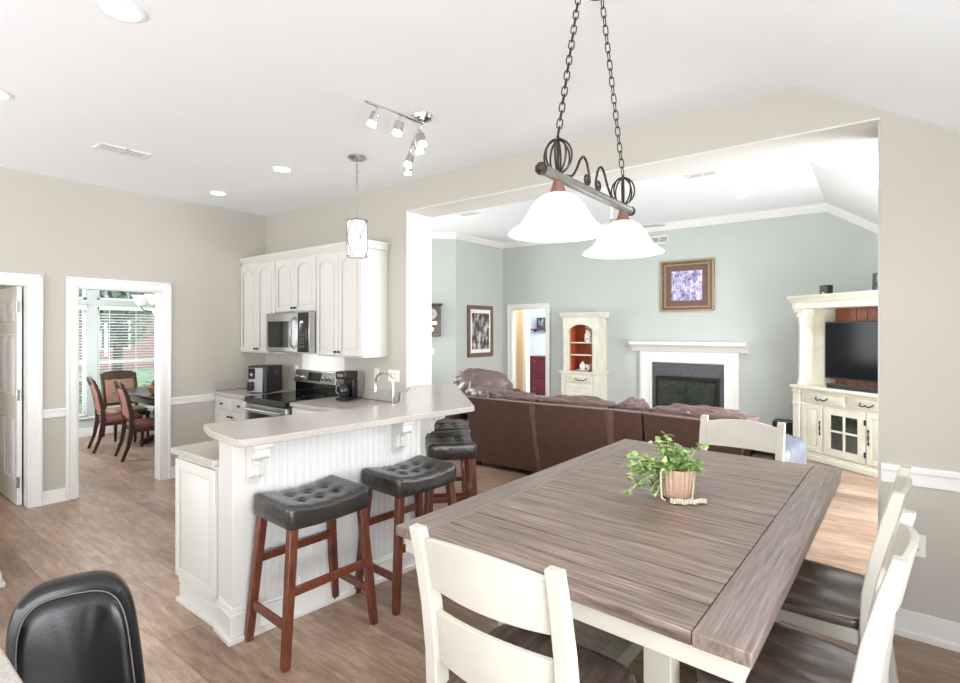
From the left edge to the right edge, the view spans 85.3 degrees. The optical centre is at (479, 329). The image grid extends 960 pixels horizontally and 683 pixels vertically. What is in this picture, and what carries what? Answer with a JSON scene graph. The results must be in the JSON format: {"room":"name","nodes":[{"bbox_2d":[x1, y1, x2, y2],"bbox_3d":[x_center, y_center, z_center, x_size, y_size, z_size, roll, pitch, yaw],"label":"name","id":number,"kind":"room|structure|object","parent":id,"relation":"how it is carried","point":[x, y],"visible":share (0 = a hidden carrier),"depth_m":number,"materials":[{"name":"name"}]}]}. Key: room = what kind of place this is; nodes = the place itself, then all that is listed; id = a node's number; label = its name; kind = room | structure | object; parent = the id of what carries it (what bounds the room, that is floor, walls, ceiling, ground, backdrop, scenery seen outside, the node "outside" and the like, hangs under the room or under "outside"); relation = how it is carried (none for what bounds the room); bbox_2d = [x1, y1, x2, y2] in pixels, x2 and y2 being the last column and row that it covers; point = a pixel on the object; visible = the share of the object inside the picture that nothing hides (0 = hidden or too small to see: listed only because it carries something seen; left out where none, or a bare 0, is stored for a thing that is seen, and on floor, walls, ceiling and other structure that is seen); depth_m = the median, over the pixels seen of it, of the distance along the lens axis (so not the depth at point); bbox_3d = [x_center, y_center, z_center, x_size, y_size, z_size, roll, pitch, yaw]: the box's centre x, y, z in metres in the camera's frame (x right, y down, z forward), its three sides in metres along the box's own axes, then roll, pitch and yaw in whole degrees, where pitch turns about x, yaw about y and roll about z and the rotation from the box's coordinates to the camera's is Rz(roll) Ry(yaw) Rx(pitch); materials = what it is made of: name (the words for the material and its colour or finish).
{"room":"eat-in kitchen","nodes":[
{"label":"eat-in kitchen","id":0,"kind":"room"},
{"bbox_2d":[0,285,153,497],"bbox_3d":[-4.726,-0.083,6.941,3.410,3.400,2.860,0,0,37],"label":"wall","id":1,"kind":"structure","parent":0,"point":[91,301],"depth_m":7.94,"materials":[{"name":"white paint"}]},
{"bbox_2d":[0,286,21,504],"bbox_3d":[-4.545,0.603,5.023,0.822,2.012,0.044,0,0,37],"label":"door","id":2,"kind":"structure","parent":1,"relation":"in","point":[10,298],"depth_m":4.89,"materials":[{"name":"white wood"}]},
{"bbox_2d":[79,309,85,416],"bbox_3d":[-6.301,0.482,7.608,0.060,1.678,0.908,0,0,37],"label":"window","id":3,"kind":"structure","parent":1,"relation":"in","point":[83,310],"depth_m":7.93,"materials":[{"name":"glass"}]},
{"bbox_2d":[79,305,86,416],"bbox_3d":[-6.216,0.465,7.549,0.055,1.665,0.850,0,0,37],"label":"window blind","id":4,"kind":"object","parent":3,"relation":"attached to","point":[80,306],"visible":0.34,"depth_m":7.84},
{"bbox_2d":[79,410,152,437],"bbox_3d":[-5.939,1.467,7.935,0.036,0.300,2.560,0,0,37],"label":"baseboard","id":5,"kind":"structure","parent":1,"relation":"attached to","point":[84,432],"depth_m":7.95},
{"bbox_2d":[97,290,148,301],"bbox_3d":[-5.643,-0.723,8.465,0.060,0.528,1.008,0,0,37],"label":"window","id":6,"kind":"structure","parent":1,"relation":"in","point":[98,291],"depth_m":8.22,"materials":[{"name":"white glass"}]},
{"bbox_2d":[97,307,154,409],"bbox_3d":[-5.643,0.482,8.465,0.060,1.678,1.008,0,0,37],"label":"window","id":7,"kind":"structure","parent":1,"relation":"in","point":[98,310],"depth_m":8.08,"materials":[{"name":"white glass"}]},
{"bbox_2d":[99,306,154,408],"bbox_3d":[-5.559,0.465,8.406,0.055,1.665,0.970,0,0,37],"label":"window blind","id":8,"kind":"object","parent":7,"relation":"attached to","point":[109,308],"visible":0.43,"depth_m":8.32,"materials":[{"name":"plastic"}]},
{"bbox_2d":[0,167,265,491],"bbox_3d":[-4.567,-0.008,4.233,0.140,3.250,6.656,0,0,37],"label":"wall","id":9,"kind":"structure","parent":0,"point":[54,228],"depth_m":5.45,"materials":[{"name":"beige paint"}]},
{"bbox_2d":[0,272,42,507],"bbox_3d":[-4.390,0.555,4.441,0.168,2.124,1.010,0,0,37],"label":"trim","id":10,"kind":"structure","parent":9,"relation":"attached to","point":[32,284],"depth_m":4.75,"materials":[{"name":"wood"}]},
{"bbox_2d":[43,466,174,505],"bbox_3d":[-4.766,1.556,3.839,0.032,0.129,5.490,0,0,37],"label":"baseboard","id":11,"kind":"structure","parent":9,"relation":"attached to","point":[56,495],"depth_m":4.87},
{"bbox_2d":[66,276,171,500],"bbox_3d":[-3.697,0.555,5.343,0.168,2.124,0.925,0,0,37],"label":"trim","id":12,"kind":"structure","parent":9,"relation":"attached to","point":[163,291],"depth_m":5.29,"materials":[{"name":"wood"}]},
{"bbox_2d":[43,394,215,418],"bbox_3d":[-3.548,0.777,5.423,0.028,0.080,1.576,0,0,37],"label":"trim","id":13,"kind":"structure","parent":9,"relation":"attached to","point":[59,412],"depth_m":5.73,"materials":[{"name":"wood"}]},
{"bbox_2d":[432,239,501,419],"bbox_3d":[-0.580,-0.083,9.633,2.652,3.400,0.651,0,0,-31],"label":"wall","id":14,"kind":"structure","parent":0,"point":[464,273],"depth_m":9.45,"materials":[{"name":"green paint"}]},
{"bbox_2d":[432,303,442,336],"bbox_3d":[-0.865,-0.175,9.225,0.400,0.585,0.118,0,0,-7],"label":"wall clock","id":15,"kind":"object","parent":14,"relation":"attached to","point":[436,307],"visible":0.5,"depth_m":9.20,"materials":[{"name":"brown wood"}]},
{"bbox_2d":[467,305,492,357],"bbox_3d":[0.011,0.022,9.893,0.028,0.970,0.792,0,0,37],"label":"framed picture","id":16,"kind":"object","parent":14,"relation":"attached to","point":[479,318],"visible":1,"depth_m":9.86},
{"bbox_2d":[472,313,488,348],"bbox_3d":[0.011,0.022,9.892,0.002,0.680,0.530,0,0,38],"label":"print","id":17,"kind":"object","parent":16,"relation":"attached to","point":[480,321],"depth_m":9.89},
{"bbox_2d":[0,0,959,215],"bbox_3d":[-1.697,-1.031,1.813,7.700,1.404,6.310,0,0,37],"label":"ceiling","id":18,"kind":"structure","parent":0,"point":[221,94],"depth_m":2.88,"materials":[{"name":"paint"}]},
{"bbox_2d":[94,0,145,22],"bbox_3d":[-1.605,-1.428,2.328,0.192,0.008,0.192,0,0,37],"label":"recessed light","id":19,"kind":"object","parent":18,"relation":"in","point":[121,10],"visible":1,"depth_m":2.33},
{"bbox_2d":[91,142,152,159],"bbox_3d":[-2.860,-1.429,4.174,0.204,0.008,0.364,0,0,37],"label":"ceiling vent","id":20,"kind":"object","parent":18,"relation":"in","point":[101,146],"visible":1,"depth_m":4.16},
{"bbox_2d":[270,166,292,172],"bbox_3d":[-1.762,-1.428,4.636,0.192,0.008,0.192,0,0,37],"label":"recessed light","id":21,"kind":"object","parent":18,"relation":"in","point":[283,169],"visible":1,"depth_m":4.64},
{"bbox_2d":[346,154,367,257],"bbox_3d":[-1.017,-1.018,4.309,0.175,0.828,0.175,0,0,37],"label":"mini pendant","id":22,"kind":"object","parent":18,"relation":"hanging from","point":[357,230],"visible":1,"depth_m":4.25,"materials":[{"name":"glass"}]},
{"bbox_2d":[364,100,432,174],"bbox_3d":[-0.475,-1.334,3.652,0.357,0.196,1.097,0,0,5],"label":"track light","id":23,"kind":"object","parent":18,"relation":"attached to","point":[421,117],"visible":1,"depth_m":3.42,"materials":[{"name":"silver metal"}]},
{"bbox_2d":[507,0,665,258],"bbox_3d":[0.475,-0.893,2.172,0.376,1.078,0.991,0,0,37],"label":"pendant light","id":24,"kind":"object","parent":18,"relation":"hanging from","point":[558,215],"visible":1,"depth_m":2.05,"materials":[{"name":"glass"}]},
{"bbox_2d":[550,180,565,191],"bbox_3d":[0.288,-0.523,1.928,0.068,0.054,0.068,0,0,38],"label":"socket","id":25,"kind":"object","parent":24,"relation":"attached to","point":[558,185],"depth_m":1.91,"materials":[{"name":"gold metal"}]},
{"bbox_2d":[616,211,629,219],"bbox_3d":[0.663,-0.523,2.416,0.068,0.054,0.068,0,0,38],"label":"socket","id":26,"kind":"object","parent":24,"relation":"attached to","point":[622,215],"depth_m":2.40,"materials":[{"name":"gold metal"}]},
{"bbox_2d":[0,393,959,682],"bbox_3d":[0.102,1.667,6.539,12.200,0.100,16.500,0,0,37],"label":"floor","id":27,"kind":"structure","parent":0,"point":[121,522],"depth_m":3.25,"materials":[{"name":"brown wood"}]},
{"bbox_2d":[0,646,22,682],"bbox_3d":[-1.759,1.242,1.264,1.370,0.750,0.805,0,0,37],"label":"desk","id":28,"kind":"object","parent":27,"relation":"on","point":[8,674],"visible":1,"depth_m":1.32,"materials":[{"name":"stone"}]},
{"bbox_2d":[5,570,145,682],"bbox_3d":[-1.184,1.216,1.482,0.626,0.802,0.618,0,0,14],"label":"office chair","id":29,"kind":"object","parent":27,"relation":"on","point":[83,627],"visible":0.98,"depth_m":1.67,"materials":[{"name":"black leather"}]},
{"bbox_2d":[86,376,143,453],"bbox_3d":[-5.012,1.119,7.163,0.598,0.995,0.475,0,0,-45],"label":"upholstered chair","id":30,"kind":"object","parent":27,"relation":"on","point":[104,419],"visible":0.86,"depth_m":6.99,"materials":[{"name":"orange fabric"}]},
{"bbox_2d":[99,412,142,421],"bbox_3d":[-4.966,1.203,7.208,0.464,0.093,0.464,0,0,-44],"label":"seat cushion","id":31,"kind":"object","parent":30,"relation":"on","point":[112,417],"depth_m":7.01,"materials":[{"name":"red fabric"}]},
{"bbox_2d":[100,370,149,441],"bbox_3d":[-5.365,1.119,7.873,0.598,0.995,0.475,0,0,37],"label":"upholstered chair","id":32,"kind":"object","parent":27,"relation":"on","point":[128,378],"visible":0.69,"depth_m":7.88,"materials":[{"name":"brown wood"}]},
{"bbox_2d":[105,405,147,412],"bbox_3d":[-5.314,1.203,7.834,0.464,0.093,0.464,0,0,38],"label":"seat cushion","id":33,"kind":"object","parent":32,"relation":"on","point":[140,409],"depth_m":7.77,"materials":[{"name":"beige fabric"}]},
{"bbox_2d":[112,386,154,444],"bbox_3d":[-4.161,1.234,7.226,2.200,0.765,1.000,0,0,37],"label":"dining table","id":34,"kind":"object","parent":27,"relation":"on","point":[137,394],"visible":0.04,"depth_m":7.10,"materials":[{"name":"brown wood"}]},
{"bbox_2d":[113,380,154,461],"bbox_3d":[-4.333,1.119,6.717,0.598,0.995,0.475,0,0,-45],"label":"upholstered chair","id":35,"kind":"object","parent":27,"relation":"on","point":[133,425],"visible":0.73,"depth_m":6.53,"materials":[{"name":"fabric"}]},
{"bbox_2d":[126,417,154,427],"bbox_3d":[-4.287,1.203,6.762,0.464,0.093,0.464,0,0,-44],"label":"seat cushion","id":36,"kind":"object","parent":35,"relation":"on","point":[144,422],"depth_m":6.57,"materials":[{"name":"red fabric"}]},
{"bbox_2d":[175,456,218,626],"bbox_3d":[-1.119,1.185,3.544,0.620,0.871,1.538,0,0,37],"label":"base cabinet","id":37,"kind":"object","parent":27,"relation":"on","point":[196,484],"visible":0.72,"depth_m":2.96,"materials":[{"name":"wood"}]},
{"bbox_2d":[171,388,398,467],"bbox_3d":[-1.223,0.676,4.204,1.270,0.138,2.783,0,0,0],"label":"countertop","id":38,"kind":"structure","parent":37,"relation":"on","point":[206,453],"depth_m":4.86,"materials":[{"name":"stone"}]},
{"bbox_2d":[335,370,363,400],"bbox_3d":[-1.322,0.559,5.275,0.191,0.292,0.235,0,0,29],"label":"coffee maker","id":39,"kind":"object","parent":38,"relation":"on","point":[348,391],"visible":1,"depth_m":5.23,"materials":[{"name":"black plastic"}]},
{"bbox_2d":[373,371,393,403],"bbox_3d":[-0.797,0.523,4.279,0.231,0.366,0.117,0,0,37],"label":"kitchen faucet","id":40,"kind":"object","parent":38,"relation":"on","point":[381,372],"visible":0.73,"depth_m":4.28,"materials":[{"name":"silver metal"}]},
{"bbox_2d":[215,395,245,422],"bbox_3d":[-2.589,1.183,6.043,0.790,0.868,0.679,0,0,37],"label":"base cabinet","id":41,"kind":"object","parent":27,"relation":"on","point":[227,409],"visible":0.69,"depth_m":5.83,"materials":[{"name":"white wood"}]},
{"bbox_2d":[212,380,295,398],"bbox_3d":[-2.583,0.676,6.051,0.800,0.138,0.667,0,0,37],"label":"countertop","id":42,"kind":"structure","parent":41,"relation":"on","point":[235,389],"depth_m":6.09,"materials":[{"name":"stone"}]},
{"bbox_2d":[247,364,281,392],"bbox_3d":[-2.463,0.554,5.951,0.280,0.294,0.400,0,0,14],"label":"air fryer","id":43,"kind":"object","parent":42,"relation":"on","point":[266,378],"visible":1,"depth_m":5.83,"materials":[{"name":"black plastic"}]},
{"bbox_2d":[247,380,262,391],"bbox_3d":[-2.517,0.626,5.802,0.164,0.138,0.122,0,0,38],"label":"basket","id":44,"kind":"object","parent":43,"relation":"on","point":[252,385],"depth_m":5.80,"materials":[{"name":"plastic"}]},
{"bbox_2d":[242,369,343,419],"bbox_3d":[-1.992,1.034,5.535,0.764,1.165,0.754,0,0,37],"label":"electric range","id":45,"kind":"object","parent":27,"relation":"on","point":[310,384],"visible":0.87,"depth_m":5.53,"materials":[{"name":"grey metal"}]},
{"bbox_2d":[245,391,334,403],"bbox_3d":[-1.993,0.710,5.534,0.764,0.021,0.645,0,0,38],"label":"cooktop","id":46,"kind":"object","parent":45,"relation":"in","point":[291,396],"depth_m":5.47,"materials":[{"name":"black glass"}]},
{"bbox_2d":[292,407,321,414],"bbox_3d":[-1.330,1.183,5.077,0.832,0.868,0.679,0,0,37],"label":"base cabinet","id":47,"kind":"object","parent":27,"relation":"on","point":[295,410],"visible":0.02,"depth_m":4.99,"materials":[{"name":"white wood"}]},
{"bbox_2d":[244,475,377,672],"bbox_3d":[-0.896,1.234,2.795,0.406,0.766,0.560,0,0,40],"label":"bar stool","id":48,"kind":"object","parent":27,"relation":"on","point":[327,499],"visible":0.99,"depth_m":2.71,"materials":[{"name":"grey leather"}]},
{"bbox_2d":[213,392,444,646],"bbox_3d":[-0.707,1.104,3.749,0.793,1.034,2.442,0,0,18],"label":"breakfast bar","id":49,"kind":"object","parent":27,"relation":"on","point":[244,472],"visible":0.49,"depth_m":2.95,"materials":[{"name":"wood"}]},
{"bbox_2d":[203,384,474,446],"bbox_3d":[-0.605,0.567,3.874,1.119,0.039,2.830,0,0,25],"label":"countertop","id":50,"kind":"structure","parent":49,"relation":"on","point":[420,402],"depth_m":3.22,"materials":[{"name":"stone"}]},
{"bbox_2d":[354,455,455,615],"bbox_3d":[-0.443,1.234,3.283,0.406,0.766,0.560,0,0,41],"label":"bar stool","id":51,"kind":"object","parent":27,"relation":"on","point":[420,474],"visible":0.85,"depth_m":3.15,"materials":[{"name":"leather"}]},
{"bbox_2d":[424,419,471,497],"bbox_3d":[-0.296,1.234,4.739,0.406,0.766,0.560,0,0,-8],"label":"bar stool","id":52,"kind":"object","parent":27,"relation":"on","point":[448,425],"visible":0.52,"depth_m":4.76,"materials":[{"name":"leather"}]},
{"bbox_2d":[424,432,477,514],"bbox_3d":[-0.237,1.234,4.127,0.406,0.766,0.560,0,0,-8],"label":"bar stool","id":53,"kind":"object","parent":27,"relation":"on","point":[443,446],"visible":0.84,"depth_m":3.92,"materials":[{"name":"leather"}]},
{"bbox_2d":[409,523,635,682],"bbox_3d":[0.160,1.117,1.703,0.557,1.000,0.592,0,0,37],"label":"dining chair","id":54,"kind":"object","parent":27,"relation":"on","point":[536,643],"visible":1,"depth_m":1.51,"materials":[{"name":"beige wood"}]},
{"bbox_2d":[530,355,544,393],"bbox_3d":[1.693,1.135,13.056,0.910,0.965,0.562,0,0,37],"label":"dresser","id":55,"kind":"object","parent":27,"relation":"on","point":[537,362],"visible":0.42,"depth_m":12.94,"materials":[{"name":"red wood"}]},
{"bbox_2d":[559,312,608,399],"bbox_3d":[1.819,0.654,9.150,0.765,1.925,0.457,0,0,37],"label":"china hutch","id":56,"kind":"object","parent":27,"relation":"on","point":[593,382],"visible":0.77,"depth_m":9.05,"materials":[{"name":"beige paint"}]},
{"bbox_2d":[440,368,774,471],"bbox_3d":[1.195,1.079,6.261,4.686,1.076,2.117,0,0,37],"label":"sectional sofa","id":57,"kind":"object","parent":27,"relation":"on","point":[511,427],"visible":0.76,"depth_m":5.45,"materials":[{"name":"brown leather"}]},
{"bbox_2d":[453,368,493,383],"bbox_3d":[-0.029,0.858,7.842,0.627,0.558,0.767,0,0,17],"label":"cushion","id":58,"kind":"object","parent":57,"relation":"on","point":[469,370],"depth_m":7.71,"materials":[{"name":"brown leather"}]},
{"bbox_2d":[454,371,512,413],"bbox_3d":[0.040,0.829,6.901,0.709,0.575,0.800,0,0,38],"label":"cushion","id":59,"kind":"object","parent":57,"relation":"on","point":[485,378],"depth_m":6.71,"materials":[{"name":"brown leather"}]},
{"bbox_2d":[465,385,509,396],"bbox_3d":[0.114,0.777,6.244,0.427,0.217,0.636,0,0,-34],"label":"cushion","id":60,"kind":"object","parent":57,"relation":"on","point":[474,390],"depth_m":6.08,"materials":[{"name":"brown leather"}]},
{"bbox_2d":[496,391,536,398],"bbox_3d":[0.328,0.939,6.000,0.909,0.494,0.319,0,0,38],"label":"cushion","id":61,"kind":"object","parent":57,"relation":"on","point":[499,394],"depth_m":5.85,"materials":[{"name":"brown leather"}]},
{"bbox_2d":[552,395,602,404],"bbox_3d":[1.030,0.939,5.514,0.850,0.498,0.336,0,0,38],"label":"cushion","id":62,"kind":"object","parent":57,"relation":"on","point":[559,399],"depth_m":5.42,"materials":[{"name":"brown leather"}]},
{"bbox_2d":[620,396,650,410],"bbox_3d":[1.533,0.936,5.178,0.306,0.538,0.316,0,0,38],"label":"cushion","id":63,"kind":"object","parent":57,"relation":"on","point":[631,403],"depth_m":5.07,"materials":[{"name":"brown leather"}]},
{"bbox_2d":[670,403,748,416],"bbox_3d":[2.022,0.935,4.721,0.943,0.500,0.317,0,0,45],"label":"cushion","id":64,"kind":"object","parent":57,"relation":"on","point":[676,409],"depth_m":4.65,"materials":[{"name":"brown leather"}]},
{"bbox_2d":[741,434,806,464],"bbox_3d":[2.499,1.217,4.410,0.753,0.569,0.319,0,0,-45],"label":"throw blanket","id":65,"kind":"object","parent":57,"relation":"on","point":[795,447],"visible":0.12,"depth_m":4.42,"materials":[{"name":"fabric"}]},
{"bbox_2d":[396,439,842,682],"bbox_3d":[0.921,1.232,2.712,1.402,0.770,2.342,0,0,40],"label":"dining table","id":66,"kind":"object","parent":27,"relation":"on","point":[704,587],"visible":0.91,"depth_m":2.11,"materials":[{"name":"brown wood"}]},
{"bbox_2d":[620,431,708,500],"bbox_3d":[0.929,0.682,2.658,0.454,0.331,0.283,0,0,6],"label":"potted plant","id":67,"kind":"object","parent":66,"relation":"on","point":[676,477],"visible":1,"depth_m":2.61,"materials":[{"name":"green plant"}]},
{"bbox_2d":[670,498,706,504],"bbox_3d":[1.017,0.835,2.533,0.183,0.023,0.055,0,0,1],"label":"bead garland","id":68,"kind":"object","parent":66,"relation":"on","point":[699,500],"visible":1,"depth_m":2.53,"materials":[{"name":"beige wood"}]},
{"bbox_2d":[629,341,748,409],"bbox_3d":[3.237,0.902,8.210,1.760,1.430,0.229,0,0,37],"label":"fireplace","id":69,"kind":"object","parent":27,"relation":"on","point":[688,373],"visible":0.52,"depth_m":8.22,"materials":[{"name":"stone"}]},
{"bbox_2d":[629,341,748,352],"bbox_3d":[3.237,0.267,8.210,1.760,0.160,0.229,0,0,38],"label":"mantel shelf","id":70,"kind":"object","parent":69,"relation":"attached to","point":[642,346],"depth_m":8.14,"materials":[{"name":"wood"}]},
{"bbox_2d":[699,414,785,460],"bbox_3d":[1.655,1.117,3.427,0.557,1.000,0.592,0,0,39],"label":"dining chair","id":71,"kind":"object","parent":27,"relation":"on","point":[746,434],"visible":0.2,"depth_m":3.61,"materials":[{"name":"beige paint"}]},
{"bbox_2d":[772,418,792,435],"bbox_3d":[4.153,1.427,7.120,0.240,0.380,0.306,0,0,37],"label":"subwoofer","id":72,"kind":"object","parent":27,"relation":"on","point":[789,423],"visible":0.2,"depth_m":6.97,"materials":[{"name":"black plastic"}]},
{"bbox_2d":[697,509,918,682],"bbox_3d":[1.098,1.117,1.763,0.592,1.000,0.557,0,0,41],"label":"dining chair","id":73,"kind":"object","parent":27,"relation":"on","point":[788,654],"visible":0.78,"depth_m":1.74,"materials":[{"name":"beige paint"}]},
{"bbox_2d":[787,290,877,477],"bbox_3d":[4.510,0.592,5.856,0.554,2.050,2.010,0,0,-16],"label":"entertainment center","id":74,"kind":"object","parent":27,"relation":"on","point":[839,427],"visible":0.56,"depth_m":6.29,"materials":[{"name":"beige paint"}]},
{"bbox_2d":[790,384,877,397],"bbox_3d":[4.524,0.720,5.860,0.525,0.040,1.990,0,0,-16],"label":"countertop","id":75,"kind":"structure","parent":74,"relation":"on","point":[818,387],"depth_m":6.18,"materials":[{"name":"beige paint"}]},
{"bbox_2d":[825,321,877,387],"bbox_3d":[4.511,0.298,5.862,0.120,0.799,1.360,0,0,-16],"label":"television","id":76,"kind":"object","parent":74,"relation":"on","point":[851,348],"visible":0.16,"depth_m":6.16,"materials":[{"name":"black plastic"}]},
{"bbox_2d":[826,383,877,393],"bbox_3d":[4.369,0.671,5.791,0.072,0.054,1.100,0,0,-16],"label":"soundbar","id":77,"kind":"object","parent":74,"relation":"on","point":[828,385],"visible":0.52,"depth_m":5.98,"materials":[{"name":"grey plastic"}]},
{"bbox_2d":[775,465,911,682],"bbox_3d":[1.559,1.117,2.342,0.592,1.000,0.557,0,0,41],"label":"dining chair","id":78,"kind":"object","parent":27,"relation":"on","point":[824,599],"visible":0.47,"depth_m":2.19,"materials":[{"name":"beige paint"}]},
{"bbox_2d":[516,310,522,390],"bbox_3d":[1.164,0.242,10.716,1.600,2.750,0.980,0,0,37],"label":"wall","id":79,"kind":"structure","parent":0,"point":[519,313],"depth_m":11.42,"materials":[{"name":"beige paint"}]},
{"bbox_2d":[523,309,544,391],"bbox_3d":[1.436,0.566,11.062,1.189,2.103,0.100,0,0,37],"label":"trim","id":80,"kind":"structure","parent":79,"relation":"attached to","point":[525,312],"depth_m":11.37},
{"bbox_2d":[528,311,544,392],"bbox_3d":[1.500,0.242,12.714,6.100,2.750,2.600,0,0,37],"label":"wall","id":81,"kind":"structure","parent":0,"point":[536,340],"depth_m":14.16,"materials":[{"name":"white paint"}]},
{"bbox_2d":[266,86,959,622],"bbox_3d":[0.343,0.042,4.332,7.530,3.150,0.170,0,0,37],"label":"wall","id":82,"kind":"structure","parent":0,"point":[920,160],"depth_m":2.80,"materials":[{"name":"beige paint"}]},
{"bbox_2d":[241,260,283,353],"bbox_3d":[-2.504,-0.258,6.180,0.754,1.050,0.359,0,0,37],"label":"upper cabinet","id":83,"kind":"object","parent":82,"relation":"attached to","point":[258,280],"visible":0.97,"depth_m":6.07,"materials":[{"name":"white wood"}]},
{"bbox_2d":[239,239,389,264],"bbox_3d":[-1.897,-0.822,5.717,2.281,0.075,0.339,0,0,37],"label":"crown molding","id":84,"kind":"structure","parent":83,"relation":"attached to","point":[372,244],"depth_m":5.46,"materials":[{"name":"wood"}]},
{"bbox_2d":[266,312,315,353],"bbox_3d":[-1.947,0.032,5.660,0.750,0.433,0.500,0,0,37],"label":"microwave","id":85,"kind":"object","parent":82,"relation":"attached to","point":[293,332],"visible":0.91,"depth_m":5.42,"materials":[{"name":"silver metal"}]},
{"bbox_2d":[276,254,317,312],"bbox_3d":[-1.902,-0.485,5.718,0.756,0.595,0.359,0,0,37],"label":"upper cabinet","id":86,"kind":"object","parent":82,"relation":"attached to","point":[295,277],"visible":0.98,"depth_m":5.58,"materials":[{"name":"white wood"}]},
{"bbox_2d":[302,353,344,370],"bbox_3d":[-1.762,0.417,5.835,0.770,0.400,0.006,0,0,37],"label":"backsplash","id":87,"kind":"structure","parent":82,"relation":"attached to","point":[309,361],"depth_m":5.83,"materials":[{"name":"tile"}]},
{"bbox_2d":[316,248,387,357],"bbox_3d":[-1.312,-0.258,5.265,0.723,1.050,0.359,0,0,37],"label":"upper cabinet","id":88,"kind":"object","parent":82,"relation":"attached to","point":[352,293],"visible":0.93,"depth_m":5.11,"materials":[{"name":"white wood"}]},
{"bbox_2d":[406,117,879,528],"bbox_3d":[0.833,0.232,4.066,3.632,2.770,0.348,0,0,37],"label":"trim","id":89,"kind":"structure","parent":82,"relation":"attached to","point":[419,220],"depth_m":4.30,"materials":[{"name":"white paint"}]},
{"bbox_2d":[881,463,959,491],"bbox_3d":[2.675,0.767,2.416,1.296,0.100,0.030,0,0,37],"label":"trim","id":90,"kind":"structure","parent":82,"relation":"attached to","point":[921,477],"depth_m":2.69,"materials":[{"name":"wood"}]},
{"bbox_2d":[915,534,925,557],"bbox_3d":[2.287,1.127,2.726,0.070,0.116,0.009,0,0,37],"label":"wall outlet","id":91,"kind":"object","parent":82,"relation":"attached to","point":[921,549],"visible":0.48,"depth_m":2.71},
{"bbox_2d":[894,608,959,652],"bbox_3d":[2.676,1.549,2.417,1.296,0.144,0.034,0,0,37],"label":"baseboard","id":92,"kind":"structure","parent":82,"relation":"attached to","point":[939,632],"depth_m":2.69,"materials":[{"name":"wood"}]},
{"bbox_2d":[432,138,877,242],"bbox_3d":[1.616,-1.124,6.705,8.800,1.659,4.794,0,0,37],"label":"ceiling","id":93,"kind":"structure","parent":0,"point":[810,177],"depth_m":6.57,"materials":[{"name":"paint"}]},
{"bbox_2d":[603,193,665,227],"bbox_3d":[1.715,-1.319,6.663,1.257,0.825,1.251,0,0,37],"label":"ceiling fan","id":94,"kind":"object","parent":93,"relation":"hanging from","point":[611,218],"visible":0.16,"depth_m":6.45,"materials":[{"name":"silver metal"}]},
{"bbox_2d":[684,170,719,178],"bbox_3d":[2.468,-1.729,5.795,0.334,0.008,0.174,0,0,37],"label":"ceiling vent","id":95,"kind":"object","parent":93,"relation":"in","point":[712,172],"visible":1,"depth_m":5.78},
{"bbox_2d":[813,147,877,174],"bbox_3d":[3.498,-1.454,4.419,1.330,0.958,1.270,0,0,37],"label":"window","id":96,"kind":"structure","parent":93,"relation":"attached to","point":[827,151],"depth_m":5.08,"materials":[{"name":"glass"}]},
{"bbox_2d":[502,212,877,425],"bbox_3d":[3.050,-0.083,8.575,8.800,3.400,0.120,0,0,37],"label":"wall","id":97,"kind":"structure","parent":0,"point":[761,263],"depth_m":7.99,"materials":[{"name":"green paint"}]},
{"bbox_2d":[507,303,549,395],"bbox_3d":[0.971,0.555,10.153,0.968,2.124,0.148,0,0,37],"label":"trim","id":98,"kind":"structure","parent":97,"relation":"attached to","point":[511,308],"depth_m":10.35,"materials":[{"name":"wood"}]},
{"bbox_2d":[432,203,826,248],"bbox_3d":[1.759,-1.681,9.050,6.861,0.105,2.005,0,0,17],"label":"trim","id":99,"kind":"structure","parent":97,"relation":"attached to","point":[815,208],"depth_m":8.14,"materials":[{"name":"wood"}]},
{"bbox_2d":[650,235,668,243],"bbox_3d":[2.948,-1.483,8.573,0.304,0.144,0.008,0,0,37],"label":"air vent","id":100,"kind":"object","parent":97,"relation":"in","point":[662,239],"visible":0.79,"depth_m":8.56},
{"bbox_2d":[660,257,714,311],"bbox_3d":[3.288,-0.708,8.293,0.832,0.826,0.034,0,0,37],"label":"framed picture","id":101,"kind":"object","parent":97,"relation":"attached to","point":[685,285],"visible":1,"depth_m":8.28,"materials":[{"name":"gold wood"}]},
{"bbox_2d":[672,270,701,300],"bbox_3d":[3.289,-0.708,8.295,0.470,0.470,0.002,0,0,38],"label":"print","id":102,"kind":"object","parent":101,"relation":"attached to","point":[686,284],"depth_m":8.29},
{"bbox_2d":[826,203,877,233],"bbox_3d":[5.573,-0.994,6.507,2.080,1.478,0.090,0,0,37],"label":"trim","id":103,"kind":"structure","parent":97,"relation":"attached to","point":[861,222],"depth_m":6.96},
{"bbox_3d":[-5.038,-1.133,6.551,3.430,0.500,3.860,0,0,37],"label":"ceiling","id":104,"kind":"structure","parent":0,"visible":0},
{"bbox_2d":[131,294,154,314],"bbox_3d":[-4.149,-0.673,7.001,0.837,1.140,0.813,0,0,37],"label":"chandelier","id":105,"kind":"object","parent":104,"relation":"hanging from","point":[140,300],"visible":0.17,"depth_m":6.80,"materials":[{"name":"white glass"}]},
{"label":"outside","id":106,"kind":"structure","parent":0,"visible":0},
{"bbox_2d":[79,368,154,413],"bbox_3d":[-24.644,1.867,25.212,50.200,0.200,60.000,0,0,37],"label":"lawn","id":107,"kind":"structure","parent":106,"point":[140,369],"depth_m":20.23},
{"bbox_2d":[79,289,154,369],"bbox_3d":[-8.685,-0.390,12.467,3.115,4.319,3.009,0,0,37],"label":"tree","id":108,"kind":"object","parent":107,"relation":"on","point":[116,294],"visible":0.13,"depth_m":12.39,"materials":[{"name":"green plant"}]},
{"bbox_2d":[79,291,154,371],"bbox_3d":[-16.191,-0.833,28.180,7.200,5.200,13.000,0,0,37],"label":"house","id":109,"kind":"structure","parent":107,"relation":"on","point":[128,295],"depth_m":23.67,"materials":[{"name":"red brick"}]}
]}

